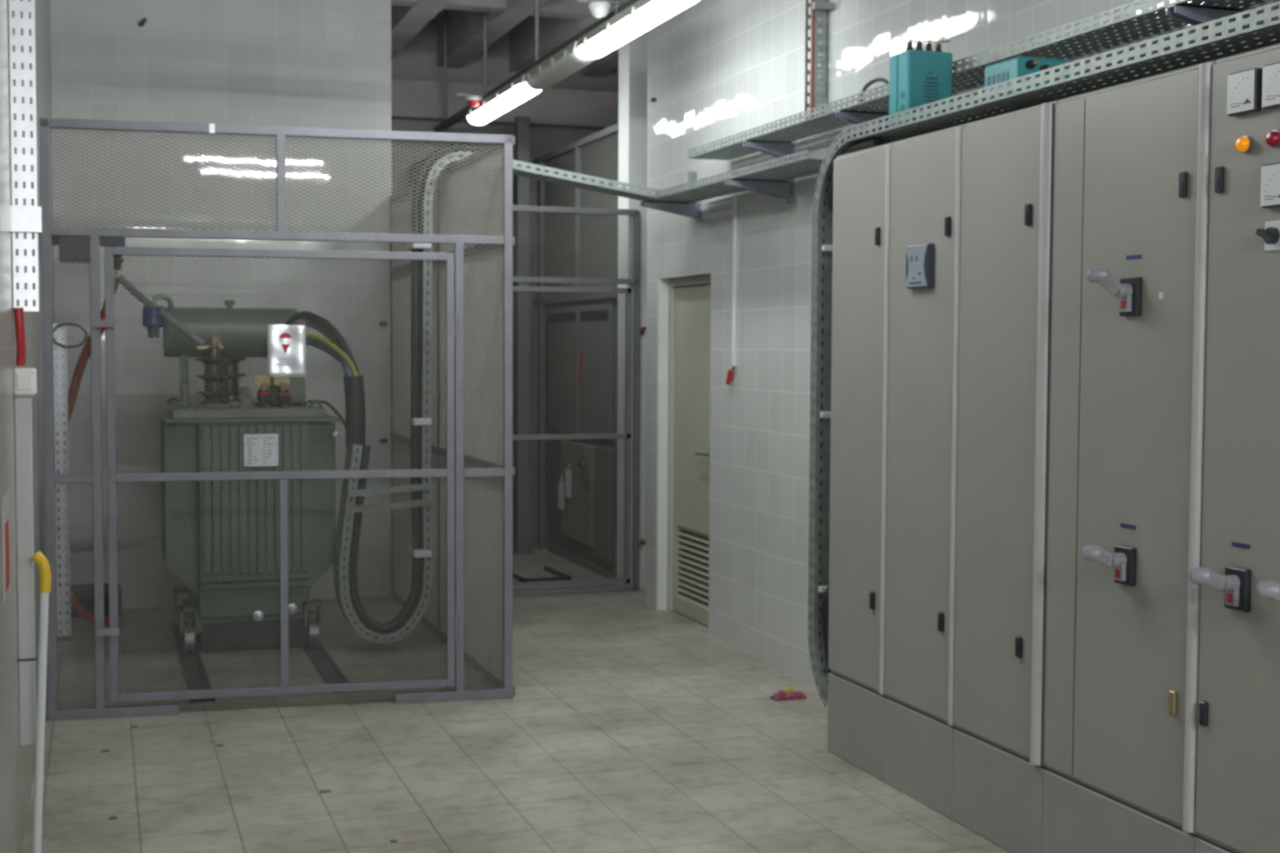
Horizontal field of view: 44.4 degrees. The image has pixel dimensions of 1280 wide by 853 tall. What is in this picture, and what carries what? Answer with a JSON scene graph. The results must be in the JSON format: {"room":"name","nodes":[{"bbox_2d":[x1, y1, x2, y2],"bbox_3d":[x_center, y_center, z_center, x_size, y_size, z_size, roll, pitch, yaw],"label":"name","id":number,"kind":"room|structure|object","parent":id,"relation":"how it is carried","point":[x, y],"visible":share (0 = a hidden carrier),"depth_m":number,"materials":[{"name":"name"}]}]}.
{"room":"electrical room","nodes":[
{"label":"electrical room","id":0,"kind":"room"},
{"bbox_2d":[0,0,54,852],"bbox_3d":[-1.406,-0.608,3.005,0.200,4.000,13.050,-1,3,-19],"label":"wall","id":1,"kind":"structure","parent":0,"point":[17,762],"depth_m":4.57,"materials":[{"name":"grey paint"}]},
{"bbox_2d":[1,490,10,603],"bbox_3d":[-1.693,0.317,4.188,0.005,0.270,0.260,-1,3,-19],"label":"notice","id":2,"kind":"object","parent":1,"relation":"attached to","point":[5,501],"visible":1,"depth_m":4.13,"materials":[{"name":"red plastic"}]},
{"bbox_2d":[13,368,36,395],"bbox_3d":[-1.842,-0.135,4.692,0.063,0.080,0.086,-1,3,-19],"label":"wall switch","id":3,"kind":"object","parent":1,"relation":"attached to","point":[24,380],"visible":1,"depth_m":4.66,"materials":[{"name":"white paint"}]},
{"bbox_2d":[13,307,26,365],"bbox_3d":[-1.850,-0.268,4.675,0.033,0.174,0.048,-1,3,-19],"label":"power cable","id":4,"kind":"object","parent":3,"relation":"attached to","point":[18,312],"visible":1,"depth_m":4.66,"materials":[{"name":"red plastic"}]},
{"bbox_2d":[8,0,41,311],"bbox_3d":[-1.827,-1.343,4.638,0.085,2.000,0.080,-1,3,-19],"label":"cable tray","id":5,"kind":"object","parent":1,"relation":"attached to","point":[27,218],"visible":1,"depth_m":4.65,"materials":[{"name":"metal"}]},
{"bbox_2d":[13,396,36,746],"bbox_3d":[-1.853,0.437,4.727,0.051,1.055,0.060,-1,3,-19],"label":"cable trunking","id":6,"kind":"object","parent":1,"relation":"attached to","point":[27,656],"visible":0.95,"depth_m":4.70,"materials":[{"name":"white plastic"}]},
{"bbox_2d":[51,235,125,278],"bbox_3d":[-2.851,-0.880,8.079,0.375,0.240,0.300,-1,3,-19],"label":"bracket","id":7,"kind":"object","parent":1,"relation":"attached to","point":[113,242],"visible":0.35,"depth_m":7.94,"materials":[{"name":"grey metal"}]},
{"bbox_2d":[56,275,119,625],"bbox_3d":[-2.880,0.153,8.264,0.280,1.882,0.413,-2,4,-40],"label":"cable","id":8,"kind":"object","parent":7,"relation":"hanging from","point":[103,310],"visible":0.37,"depth_m":8.29,"materials":[{"name":"red plastic"}]},
{"bbox_2d":[116,275,204,346],"bbox_3d":[-2.472,-0.596,8.076,0.476,0.372,0.055,1,3,9],"label":"bar","id":9,"kind":"object","parent":7,"relation":"attached to","point":[122,276],"visible":0.66,"depth_m":8.05,"materials":[{"name":"metal"}]},
{"bbox_2d":[49,0,391,611],"bbox_3d":[-2.481,-0.936,9.421,1.950,4.000,0.200,-1,3,-19],"label":"wall","id":10,"kind":"structure","parent":0,"point":[317,64],"depth_m":9.27,"materials":[{"name":"grey paint"}]},
{"bbox_2d":[139,17,146,26],"bbox_3d":[-2.879,-2.345,9.079,0.028,0.058,0.069,0,3,3],"label":"plug","id":11,"kind":"object","parent":10,"relation":"attached to","point":[144,20],"depth_m":9.06,"materials":[{"name":"grey plastic"}]},
{"bbox_2d":[378,321,387,443],"bbox_3d":[-1.579,-0.273,9.645,0.028,0.748,0.046,2,3,30],"label":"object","id":12,"kind":"structure","parent":10,"relation":"attached to","point":[382,440],"depth_m":9.64,"materials":[{"name":"grey paint"}]},
{"bbox_2d":[391,20,618,546],"bbox_3d":[-2.018,-1.060,11.905,4.845,4.000,0.300,-1,3,-19],"label":"wall","id":13,"kind":"structure","parent":0,"point":[417,60],"depth_m":12.09,"materials":[{"name":"grey paint"}]},
{"bbox_2d":[391,78,618,129],"bbox_3d":[-1.203,-2.441,11.860,2.900,0.270,0.180,-1,3,-19],"label":"beam","id":14,"kind":"structure","parent":13,"relation":"attached to","point":[411,100],"depth_m":11.90,"materials":[{"name":"concrete"}]},
{"bbox_2d":[391,0,628,76],"bbox_3d":[0.432,-2.569,4.728,4.845,0.440,15.300,-1,3,-19],"label":"ceiling","id":15,"kind":"structure","parent":0,"point":[559,20],"depth_m":10.65,"materials":[{"name":"concrete"}]},
{"bbox_2d":[433,0,699,132],"bbox_3d":[-0.268,-2.376,8.098,0.174,0.968,7.700,-1,3,-19],"label":"lamp","id":16,"kind":"object","parent":15,"relation":"hanging from","point":[642,15],"depth_m":8.15,"materials":[{"name":"white"}]},
{"bbox_2d":[457,93,488,106],"bbox_3d":[-1.071,-2.101,10.091,0.210,0.077,0.112,-1,3,-19],"label":"smoke detector","id":17,"kind":"object","parent":16,"relation":"attached to","point":[473,100],"visible":0.96,"depth_m":10.06,"materials":[{"name":"white paint"}]},
{"bbox_2d":[466,73,541,124],"bbox_3d":[-0.860,-2.042,9.833,0.174,0.122,1.530,-1,3,-19],"label":"lamp","id":18,"kind":"object","parent":16,"relation":"attached to","point":[517,91],"visible":0.75,"depth_m":9.66,"materials":[{"name":"white plastic"}]},
{"bbox_2d":[577,0,620,17],"bbox_3d":[-0.199,-2.014,7.558,0.210,0.077,0.112,-1,3,-19],"label":"smoke detector","id":19,"kind":"object","parent":15,"relation":"attached to","point":[598,8],"visible":0.98,"depth_m":7.53,"materials":[{"name":"white paint"}]},
{"bbox_2d":[22,545,1010,852],"bbox_3d":[0.414,1.355,4.926,4.845,0.100,15.300,-1,3,-19],"label":"floor","id":20,"kind":"structure","parent":0,"point":[627,726],"depth_m":5.87,"materials":[{"name":"tile"}]},
{"bbox_2d":[31,551,51,852],"bbox_3d":[-1.784,0.840,4.666,0.056,0.939,0.066,0,3,1],"label":"pole","id":21,"kind":"object","parent":20,"relation":"on","point":[39,558],"visible":1,"depth_m":4.65,"materials":[{"name":"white plastic"}]},
{"bbox_2d":[53,324,71,636],"bbox_3d":[-3.022,0.285,8.187,0.075,1.640,0.041,-1,3,-19],"label":"cable tray","id":22,"kind":"object","parent":20,"relation":"on","point":[59,328],"visible":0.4,"depth_m":8.21,"materials":[{"name":"metal"}]},
{"bbox_2d":[53,322,88,348],"bbox_3d":[-2.969,-0.397,8.148,0.188,0.287,0.014,-1,3,-19],"label":"cable loop","id":23,"kind":"object","parent":22,"relation":"attached to","point":[59,325],"visible":0.35,"depth_m":8.14,"materials":[{"name":"grey plastic"}]},
{"bbox_2d":[66,582,121,617],"bbox_3d":[-3.153,1.004,9.050,0.300,0.156,0.255,-1,3,-19],"label":"box","id":24,"kind":"object","parent":20,"relation":"on","point":[106,584],"visible":0.34,"depth_m":8.95,"materials":[{"name":"black plastic"}]},
{"bbox_2d":[171,622,214,702],"bbox_3d":[-2.228,1.145,7.764,0.100,0.012,2.000,-1,3,-19],"label":"rail","id":25,"kind":"object","parent":20,"relation":"on","point":[197,700],"visible":0.57,"depth_m":7.50,"materials":[{"name":"black metal"}]},
{"bbox_2d":[142,293,345,654],"bbox_3d":[-2.087,0.217,8.253,0.999,1.814,0.926,-1,3,-19],"label":"transformer","id":26,"kind":"object","parent":25,"relation":"on","point":[157,295],"visible":0.58,"depth_m":7.92,"materials":[{"name":"green paint"}]},
{"bbox_2d":[146,326,159,337],"bbox_3d":[-2.512,-0.486,8.089,0.068,0.055,0.068,-1,3,-19],"label":"cup","id":27,"kind":"object","parent":26,"relation":"on","point":[154,331],"depth_m":8.07,"materials":[{"name":"clear plastic"}]},
{"bbox_2d":[245,437,273,463],"bbox_3d":[-1.894,0.120,7.825,0.141,0.129,0.002,-1,3,-19],"label":"print","id":28,"kind":"object","parent":26,"relation":"attached to","point":[266,446],"depth_m":7.82},
{"bbox_2d":[257,391,271,395],"bbox_3d":[-1.946,-0.171,8.110,0.066,0.018,0.068,-1,3,-19],"label":"washer","id":29,"kind":"object","parent":26,"relation":"in","point":[259,393],"depth_m":8.08,"materials":[{"name":"plastic"}]},
{"bbox_2d":[276,391,290,395],"bbox_3d":[-1.851,-0.172,8.143,0.066,0.018,0.068,-1,3,-19],"label":"washer","id":30,"kind":"object","parent":26,"relation":"in","point":[279,393],"depth_m":8.11,"materials":[{"name":"plastic"}]},
{"bbox_2d":[292,319,344,374],"bbox_3d":[-1.676,-0.395,8.096,0.596,0.328,0.100,2,4,37],"label":"power cable","id":31,"kind":"object","parent":26,"relation":"attached to","point":[299,320],"visible":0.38,"depth_m":8.11,"materials":[{"name":"rubber"}]},
{"bbox_2d":[284,311,359,376],"bbox_3d":[-1.691,-0.414,8.094,0.668,0.368,0.069,2,4,37],"label":"power cable","id":32,"kind":"object","parent":26,"relation":"attached to","point":[302,313],"visible":0.48,"depth_m":7.99,"materials":[{"name":"black rubber"}]},
{"bbox_2d":[305,337,352,377],"bbox_3d":[-1.655,-0.341,8.033,0.110,0.232,0.548,-2,4,-43],"label":"power cable","id":33,"kind":"object","parent":26,"relation":"attached to","point":[306,339],"visible":0.37,"depth_m":7.96,"materials":[{"name":"rubber"}]},
{"bbox_2d":[305,333,358,376],"bbox_3d":[-1.651,-0.355,8.048,0.600,0.254,0.085,3,4,42],"label":"power cable","id":34,"kind":"object","parent":26,"relation":"attached to","point":[308,334],"visible":0.43,"depth_m":7.89,"materials":[{"name":"rubber"}]},
{"bbox_2d":[39,117,515,721],"bbox_3d":[-1.859,-0.100,8.056,1.955,2.472,2.985,-1,3,-15],"label":"cage","id":35,"kind":"object","parent":20,"relation":"on","point":[469,607],"visible":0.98,"depth_m":6.69,"materials":[{"name":"grey paint"}]},
{"bbox_2d":[266,323,306,377],"bbox_3d":[-1.496,-0.323,6.631,0.158,0.229,0.038,-1,3,-15],"label":"sign","id":36,"kind":"object","parent":35,"relation":"attached to","point":[286,344],"visible":1,"depth_m":6.62,"materials":[{"name":"metal"}]},
{"bbox_2d":[280,338,290,342],"bbox_3d":[-1.495,-0.361,6.611,0.041,0.016,0.001,0,3,-14],"label":"print","id":37,"kind":"object","parent":36,"relation":"on","point":[282,340],"depth_m":6.61,"materials":[{"name":"white paint"}]},
{"bbox_2d":[301,640,355,693],"bbox_3d":[-1.651,1.137,7.962,0.100,0.012,2.000,-1,3,-19],"label":"rail","id":38,"kind":"object","parent":20,"relation":"on","point":[321,644],"visible":0.36,"depth_m":7.59,"materials":[{"name":"black metal"}]},
{"bbox_2d":[407,158,502,485],"bbox_3d":[-1.345,-0.494,11.668,0.660,2.900,0.600,-1,3,-19],"label":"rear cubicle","id":39,"kind":"object","parent":20,"relation":"on","point":[422,160],"visible":0.05,"depth_m":11.40,"materials":[{"name":"grey metal"}]},
{"bbox_2d":[512,115,533,555],"bbox_3d":[-0.879,-0.668,11.677,0.150,3.250,0.150,-1,3,-19],"label":"column","id":40,"kind":"structure","parent":20,"relation":"on","point":[522,122],"depth_m":11.64,"materials":[{"name":"metal"}]},
{"bbox_2d":[410,203,640,596],"bbox_3d":[-0.701,-0.151,9.710,1.471,2.418,0.036,-1,3,-19],"label":"cage","id":41,"kind":"object","parent":20,"relation":"on","point":[636,214],"visible":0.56,"depth_m":9.83,"materials":[{"name":"paint"}]},
{"bbox_2d":[512,566,571,582],"bbox_3d":[-0.711,1.003,10.635,0.350,0.020,0.550,-1,3,-19],"label":"frame","id":42,"kind":"object","parent":20,"relation":"on","point":[550,569],"visible":0.48,"depth_m":10.42,"materials":[{"name":"black metal"}]},
{"bbox_2d":[533,123,618,548],"bbox_3d":[-0.470,-0.515,11.185,0.045,2.998,2.080,-1,3,-19],"label":"wall","id":43,"kind":"structure","parent":20,"relation":"on","point":[577,146],"depth_m":11.12,"materials":[{"name":"paint"}]},
{"bbox_2d":[546,298,617,578],"bbox_3d":[-0.172,0.049,11.222,0.827,1.870,1.600,-1,3,-19],"label":"rear switchgear","id":44,"kind":"object","parent":20,"relation":"on","point":[616,300],"visible":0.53,"depth_m":10.92,"materials":[{"name":"paint"}]},
{"bbox_2d":[558,475,564,510],"bbox_3d":[-0.572,0.477,11.434,0.010,0.250,0.140,-1,3,-19],"label":"paper tag","id":45,"kind":"object","parent":44,"relation":"attached to","point":[562,490],"visible":0.76,"depth_m":11.43,"materials":[{"name":"white paper"}]},
{"bbox_2d":[548,311,576,321],"bbox_3d":[-0.569,-0.799,11.438,0.010,0.060,0.690,-1,3,-19],"label":"vent grille","id":46,"kind":"object","parent":44,"relation":"attached to","point":[550,313],"depth_m":11.42,"materials":[{"name":"black metal"}]},
{"bbox_2d":[564,463,571,497],"bbox_3d":[-0.513,0.386,11.259,0.010,0.250,0.140,-1,3,-19],"label":"paper tag","id":47,"kind":"object","parent":44,"relation":"attached to","point":[570,475],"visible":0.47,"depth_m":11.25,"materials":[{"name":"white paper"}]},
{"bbox_2d":[580,309,608,319],"bbox_3d":[-0.314,-0.761,10.697,0.010,0.060,0.620,-1,3,-19],"label":"vent grille","id":48,"kind":"object","parent":44,"relation":"attached to","point":[581,312],"depth_m":10.70,"materials":[{"name":"black metal"}]},
{"bbox_2d":[770,686,806,701],"bbox_3d":[0.654,1.180,6.935,0.151,0.050,0.074,-1,3,-19],"label":"wrapper","id":49,"kind":"object","parent":20,"relation":"on","point":[789,693],"visible":1,"depth_m":6.92,"materials":[{"name":"pink plastic"}]},
{"bbox_2d":[826,142,893,781],"bbox_3d":[1.000,0.123,5.839,0.454,2.275,0.455,-1,3,-19],"label":"tall cabinet","id":50,"kind":"object","parent":20,"relation":"on","point":[861,202],"visible":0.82,"depth_m":5.75,"materials":[{"name":"grey metal"}]},
{"bbox_2d":[808,0,1279,707],"bbox_3d":[1.397,0.066,4.472,0.252,2.222,3.729,-1,3,-19],"label":"cable tray","id":51,"kind":"object","parent":50,"relation":"on","point":[1234,45],"visible":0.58,"depth_m":5.33,"materials":[{"name":"metal"}]},
{"bbox_2d":[817,586,827,592],"bbox_3d":[0.767,0.642,6.199,0.132,0.024,0.021,-1,3,-19],"label":"cable tie","id":52,"kind":"object","parent":51,"relation":"attached to","point":[821,588],"visible":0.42,"depth_m":6.17,"materials":[{"name":"white paint"}]},
{"bbox_2d":[820,411,831,417],"bbox_3d":[0.770,-0.047,6.164,0.132,0.024,0.021,-1,3,-19],"label":"cable tie","id":53,"kind":"object","parent":51,"relation":"attached to","point":[823,414],"visible":0.42,"depth_m":6.14,"materials":[{"name":"white paint"}]},
{"bbox_2d":[821,584,831,673],"bbox_3d":[0.752,0.777,6.147,0.083,0.408,0.142,1,3,20],"label":"power cable","id":54,"kind":"object","parent":51,"relation":"in","point":[824,607],"visible":0.34,"depth_m":6.13,"materials":[{"name":"black rubber"}]},
{"bbox_2d":[822,244,832,251],"bbox_3d":[0.773,-0.696,6.132,0.132,0.024,0.021,-1,3,-19],"label":"cable tie","id":55,"kind":"object","parent":51,"relation":"attached to","point":[824,247],"visible":0.42,"depth_m":6.11,"materials":[{"name":"white paint"}]},
{"bbox_2d":[818,119,888,698],"bbox_3d":[0.792,-0.023,5.952,0.047,2.199,0.527,-1,3,-19],"label":"power cable","id":56,"kind":"object","parent":51,"relation":"in","point":[880,121],"visible":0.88,"depth_m":6.14,"materials":[{"name":"black rubber"}]},
{"bbox_2d":[827,137,883,215],"bbox_3d":[0.821,-0.916,5.916,0.091,0.301,0.408,-1,3,-19],"label":"power cable","id":57,"kind":"object","parent":51,"relation":"attached to","point":[876,141],"visible":0.38,"depth_m":5.84,"materials":[{"name":"black rubber"}]},
{"bbox_2d":[888,53,937,132],"bbox_3d":[0.982,-1.189,5.598,0.177,0.264,0.061,-1,3,-19],"label":"box","id":58,"kind":"object","parent":51,"relation":"on","point":[894,60],"visible":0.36,"depth_m":5.56,"materials":[{"name":"teal paint"}]},
{"bbox_2d":[897,38,952,128],"bbox_3d":[1.010,-1.210,5.526,0.187,0.314,0.080,-1,3,-19],"label":"box","id":59,"kind":"object","parent":51,"relation":"on","point":[925,77],"visible":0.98,"depth_m":5.49,"materials":[{"name":"teal paint"}]},
{"bbox_2d":[984,56,1066,106],"bbox_3d":[1.219,-1.082,4.910,0.178,0.121,0.245,-1,3,-19],"label":"box","id":60,"kind":"object","parent":51,"relation":"on","point":[1019,66],"visible":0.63,"depth_m":4.84,"materials":[{"name":"teal paint"}]},
{"bbox_2d":[986,76,990,85],"bbox_3d":[1.105,-1.095,4.970,0.002,0.027,0.018,-1,3,-19],"label":"print","id":61,"kind":"object","parent":60,"relation":"attached to","point":[988,78],"depth_m":4.97},
{"bbox_2d":[1000,72,1004,81],"bbox_3d":[1.131,-1.091,4.893,0.002,0.027,0.018,-1,3,-19],"label":"print","id":62,"kind":"object","parent":60,"relation":"attached to","point":[1002,74],"depth_m":4.89},
{"bbox_2d":[1004,71,1008,80],"bbox_3d":[1.140,-1.090,4.868,0.002,0.027,0.018,-1,3,-19],"label":"print","id":63,"kind":"object","parent":60,"relation":"attached to","point":[1006,73],"depth_m":4.87},
{"bbox_2d":[883,124,965,819],"bbox_3d":[1.146,0.146,5.395,0.468,2.275,0.478,-1,3,-19],"label":"tall cabinet","id":64,"kind":"object","parent":20,"relation":"on","point":[926,169],"visible":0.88,"depth_m":5.30,"materials":[{"name":"grey metal"}]},
{"bbox_2d":[951,100,1058,852],"bbox_3d":[1.312,0.171,4.924,0.461,2.275,0.518,-1,3,-19],"label":"tall cabinet","id":65,"kind":"object","parent":20,"relation":"on","point":[1008,159],"visible":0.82,"depth_m":4.83,"materials":[{"name":"grey metal"}]},
{"bbox_2d":[1042,60,1215,852],"bbox_3d":[1.464,0.201,4.342,0.552,2.275,0.678,-1,3,-19],"label":"tall cabinet","id":66,"kind":"object","parent":20,"relation":"on","point":[1132,159],"visible":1,"depth_m":4.24,"materials":[{"name":"grey metal"}]},
{"bbox_2d":[1081,544,1137,586],"bbox_3d":[1.267,0.377,4.249,0.115,0.105,0.108,-1,3,-19],"label":"switch","id":67,"kind":"object","parent":66,"relation":"attached to","point":[1121,560],"depth_m":4.23,"materials":[{"name":"grey plastic"}]},
{"bbox_2d":[1087,266,1142,316],"bbox_3d":[1.271,-0.363,4.210,0.115,0.132,0.108,-1,3,-19],"label":"switch","id":68,"kind":"object","parent":66,"relation":"attached to","point":[1126,286],"depth_m":4.20,"materials":[{"name":"grey plastic"}]},
{"bbox_2d":[1188,43,1279,852],"bbox_3d":[1.725,0.240,3.584,0.552,2.275,0.923,-1,3,-19],"label":"tall cabinet","id":69,"kind":"object","parent":20,"relation":"on","point":[1237,790],"visible":1,"depth_m":3.81,"materials":[{"name":"grey metal"}]},
{"bbox_2d":[1188,565,1251,612],"bbox_3d":[1.412,0.397,3.828,0.115,0.104,0.108,-1,3,-19],"label":"switch","id":70,"kind":"object","parent":69,"relation":"attached to","point":[1232,584],"depth_m":3.81,"materials":[{"name":"grey plastic"}]},
{"bbox_2d":[1235,135,1253,153],"bbox_3d":[1.456,-0.682,3.785,0.027,0.041,0.042,-1,3,-19],"label":"lamp","id":71,"kind":"object","parent":69,"relation":"attached to","point":[1244,144],"depth_m":3.78,"materials":[{"name":"plastic"}]},
{"bbox_2d":[1255,220,1279,251],"bbox_3d":[1.488,-0.450,3.697,0.035,0.070,0.067,-1,3,-19],"label":"switch","id":72,"kind":"object","parent":69,"relation":"attached to","point":[1268,232],"depth_m":3.70,"materials":[{"name":"black plastic"}]},
{"bbox_2d":[1256,580,1279,602],"bbox_3d":[1.489,0.408,3.604,0.115,0.104,0.108,-1,3,-19],"label":"switch","id":73,"kind":"object","parent":69,"relation":"attached to","point":[1268,589],"depth_m":3.60,"materials":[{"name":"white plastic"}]},
{"bbox_2d":[1265,129,1279,148],"bbox_3d":[1.490,-0.677,3.687,0.027,0.041,0.042,-1,3,-19],"label":"lamp","id":74,"kind":"object","parent":69,"relation":"attached to","point":[1273,136],"depth_m":3.68,"materials":[{"name":"plastic"}]},
{"bbox_2d":[617,30,648,589],"bbox_3d":[0.425,-0.964,10.215,1.128,4.000,0.210,-1,3,-19],"label":"wall","id":75,"kind":"structure","parent":0,"point":[633,55],"depth_m":9.97,"materials":[{"name":"white paint"}]},
{"bbox_2d":[639,537,645,544],"bbox_3d":[0.005,0.733,10.030,0.070,0.052,0.047,-2,4,-43],"label":"clip","id":76,"kind":"object","parent":75,"relation":"attached to","point":[642,541],"depth_m":10.01,"materials":[{"name":"grey plastic"}]},
{"bbox_2d":[640,326,646,334],"bbox_3d":[0.013,-0.611,9.966,0.040,0.053,0.065,2,3,33],"label":"clip","id":77,"kind":"object","parent":75,"relation":"attached to","point":[642,329],"depth_m":9.95,"materials":[{"name":"grey plastic"}]},
{"bbox_2d":[644,0,1279,687],"bbox_3d":[2.088,-0.632,3.790,0.250,4.000,11.860,-1,3,-19],"label":"wall","id":78,"kind":"structure","parent":0,"point":[717,69],"depth_m":7.75,"materials":[{"name":"white tile"}]},
{"bbox_2d":[657,279,668,610],"bbox_3d":[0.153,0.112,9.222,0.095,1.950,0.015,-1,3,-19],"label":"trim","id":79,"kind":"structure","parent":78,"relation":"attached to","point":[663,355],"depth_m":9.21,"materials":[{"name":"white paint"}]},
{"bbox_2d":[640,200,701,222],"bbox_3d":[0.165,-1.166,8.468,0.330,0.112,0.070,-1,3,-19],"label":"bracket","id":80,"kind":"object","parent":78,"relation":"attached to","point":[690,210],"visible":0.96,"depth_m":8.47,"materials":[{"name":"metal"}]},
{"bbox_2d":[666,274,711,626],"bbox_3d":[0.328,0.132,8.838,0.133,1.950,0.825,-1,3,-19],"label":"door","id":81,"kind":"structure","parent":78,"relation":"in","point":[689,297],"depth_m":8.95,"materials":[{"name":"beige paint"}]},
{"bbox_2d":[688,171,697,203],"bbox_3d":[0.286,-1.286,8.557,0.040,0.210,0.030,-1,3,-19],"label":"hanger","id":82,"kind":"object","parent":78,"relation":"attached to","point":[692,175],"visible":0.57,"depth_m":8.54,"materials":[{"name":"metal"}]},
{"bbox_2d":[333,151,700,644],"bbox_3d":[-0.613,-0.158,8.178,1.936,2.489,0.223,-1,3,-19],"label":"cable tray","id":83,"kind":"object","parent":82,"relation":"hanging from","point":[531,173],"visible":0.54,"depth_m":7.93,"materials":[{"name":"metal"}]},
{"bbox_2d":[343,375,365,448],"bbox_3d":[-1.441,-0.076,7.908,0.111,0.364,0.100,-1,3,-19],"label":"cable sleeve","id":84,"kind":"object","parent":83,"relation":"attached to","point":[346,378],"visible":0.72,"depth_m":7.87,"materials":[{"name":"black rubber"}]},
{"bbox_2d":[362,157,439,632],"bbox_3d":[-1.177,-0.156,7.973,0.718,2.485,0.044,-1,3,-19],"label":"power cable","id":85,"kind":"object","parent":83,"relation":"in","point":[439,157],"visible":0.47,"depth_m":7.99,"materials":[{"name":"black rubber"}]},
{"bbox_2d":[342,151,462,639],"bbox_3d":[-1.161,-0.154,7.926,0.718,2.485,0.044,-1,3,-19],"label":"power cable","id":86,"kind":"object","parent":83,"relation":"in","point":[430,168],"visible":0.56,"depth_m":7.93,"materials":[{"name":"black rubber"}]},
{"bbox_2d":[348,142,479,631],"bbox_3d":[-1.146,-0.200,7.956,0.677,2.485,0.044,-1,3,-19],"label":"power cable","id":87,"kind":"object","parent":83,"relation":"in","point":[451,144],"visible":0.63,"depth_m":7.93,"materials":[{"name":"black rubber"}]},
{"bbox_2d":[406,243,431,250],"bbox_3d":[-1.123,-0.916,7.948,0.090,0.036,0.190,-1,3,-19],"label":"strap","id":88,"kind":"object","parent":83,"relation":"attached to","point":[409,246],"visible":0.64,"depth_m":7.87,"materials":[{"name":"white plastic"}]},
{"bbox_2d":[407,546,431,557],"bbox_3d":[-1.129,0.642,8.026,0.090,0.036,0.190,-1,3,-19],"label":"strap","id":89,"kind":"object","parent":83,"relation":"attached to","point":[409,547],"visible":0.58,"depth_m":7.94,"materials":[{"name":"white plastic"}]},
{"bbox_2d":[407,417,431,425],"bbox_3d":[-1.126,-0.027,7.992,0.090,0.036,0.190,-1,3,-19],"label":"strap","id":90,"kind":"object","parent":83,"relation":"attached to","point":[408,419],"visible":0.62,"depth_m":7.91,"materials":[{"name":"white plastic"}]},
{"bbox_2d":[725,195,737,384],"bbox_3d":[0.469,-0.700,8.053,0.027,0.969,0.072,-2,4,-36],"label":"conduit","id":91,"kind":"object","parent":78,"relation":"attached to","point":[730,374],"visible":1,"depth_m":8.03,"materials":[{"name":"white paint"}]},
{"bbox_2d":[724,178,794,204],"bbox_3d":[0.556,-1.107,7.335,0.330,0.112,0.070,-1,3,-19],"label":"bracket","id":92,"kind":"object","parent":78,"relation":"attached to","point":[784,189],"visible":0.95,"depth_m":7.33,"materials":[{"name":"metal"}]},
{"bbox_2d":[655,149,826,200],"bbox_3d":[0.516,-1.176,7.416,0.272,0.038,1.885,-1,3,-19],"label":"cable tray","id":93,"kind":"object","parent":92,"relation":"on","point":[801,166],"visible":0.73,"depth_m":7.22,"materials":[{"name":"metal"}]},
{"bbox_2d":[742,140,794,164],"bbox_3d":[0.599,-1.289,7.341,0.240,0.112,0.070,-1,3,-19],"label":"bracket","id":94,"kind":"object","parent":78,"relation":"attached to","point":[778,149],"visible":0.71,"depth_m":7.33,"materials":[{"name":"metal"}]},
{"bbox_2d":[804,0,835,126],"bbox_3d":[0.791,-2.068,6.970,0.100,1.445,0.161,-1,3,-19],"label":"cable tray","id":95,"kind":"object","parent":78,"relation":"attached to","point":[820,6],"visible":0.84,"depth_m":6.98,"materials":[{"name":"metal"}]},
{"bbox_2d":[808,0,815,124],"bbox_3d":[0.777,-2.062,7.002,0.028,1.460,0.029,-1,3,-19],"label":"power cable","id":96,"kind":"object","parent":95,"relation":"attached to","point":[812,11],"visible":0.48,"depth_m":7.01,"materials":[{"name":"red plastic"}]},
{"bbox_2d":[835,110,888,125],"bbox_3d":[0.918,-1.241,6.415,0.240,0.112,0.070,-1,3,-19],"label":"bracket","id":97,"kind":"object","parent":78,"relation":"attached to","point":[854,117],"visible":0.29,"depth_m":6.39,"materials":[{"name":"metal"}]},
{"bbox_2d":[688,0,1270,159],"bbox_3d":[1.268,-1.256,5.380,0.217,0.046,5.657,-1,3,-19],"label":"cable tray","id":98,"kind":"object","parent":78,"relation":"attached to","point":[970,79],"visible":0.6,"depth_m":5.18,"materials":[{"name":"metal"}]},
{"bbox_2d":[860,77,888,102],"bbox_3d":[0.927,-1.327,6.160,0.022,0.087,0.253,-1,3,-22],"label":"cable loop","id":99,"kind":"object","parent":98,"relation":"on","point":[885,81],"visible":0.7,"depth_m":6.17,"materials":[{"name":"grey plastic"}]},
{"bbox_2d":[1166,4,1249,37],"bbox_3d":[1.601,-1.138,4.433,0.240,0.112,0.070,-1,3,-19],"label":"bracket","id":100,"kind":"object","parent":78,"relation":"attached to","point":[1192,15],"visible":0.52,"depth_m":4.41,"materials":[{"name":"metal"}]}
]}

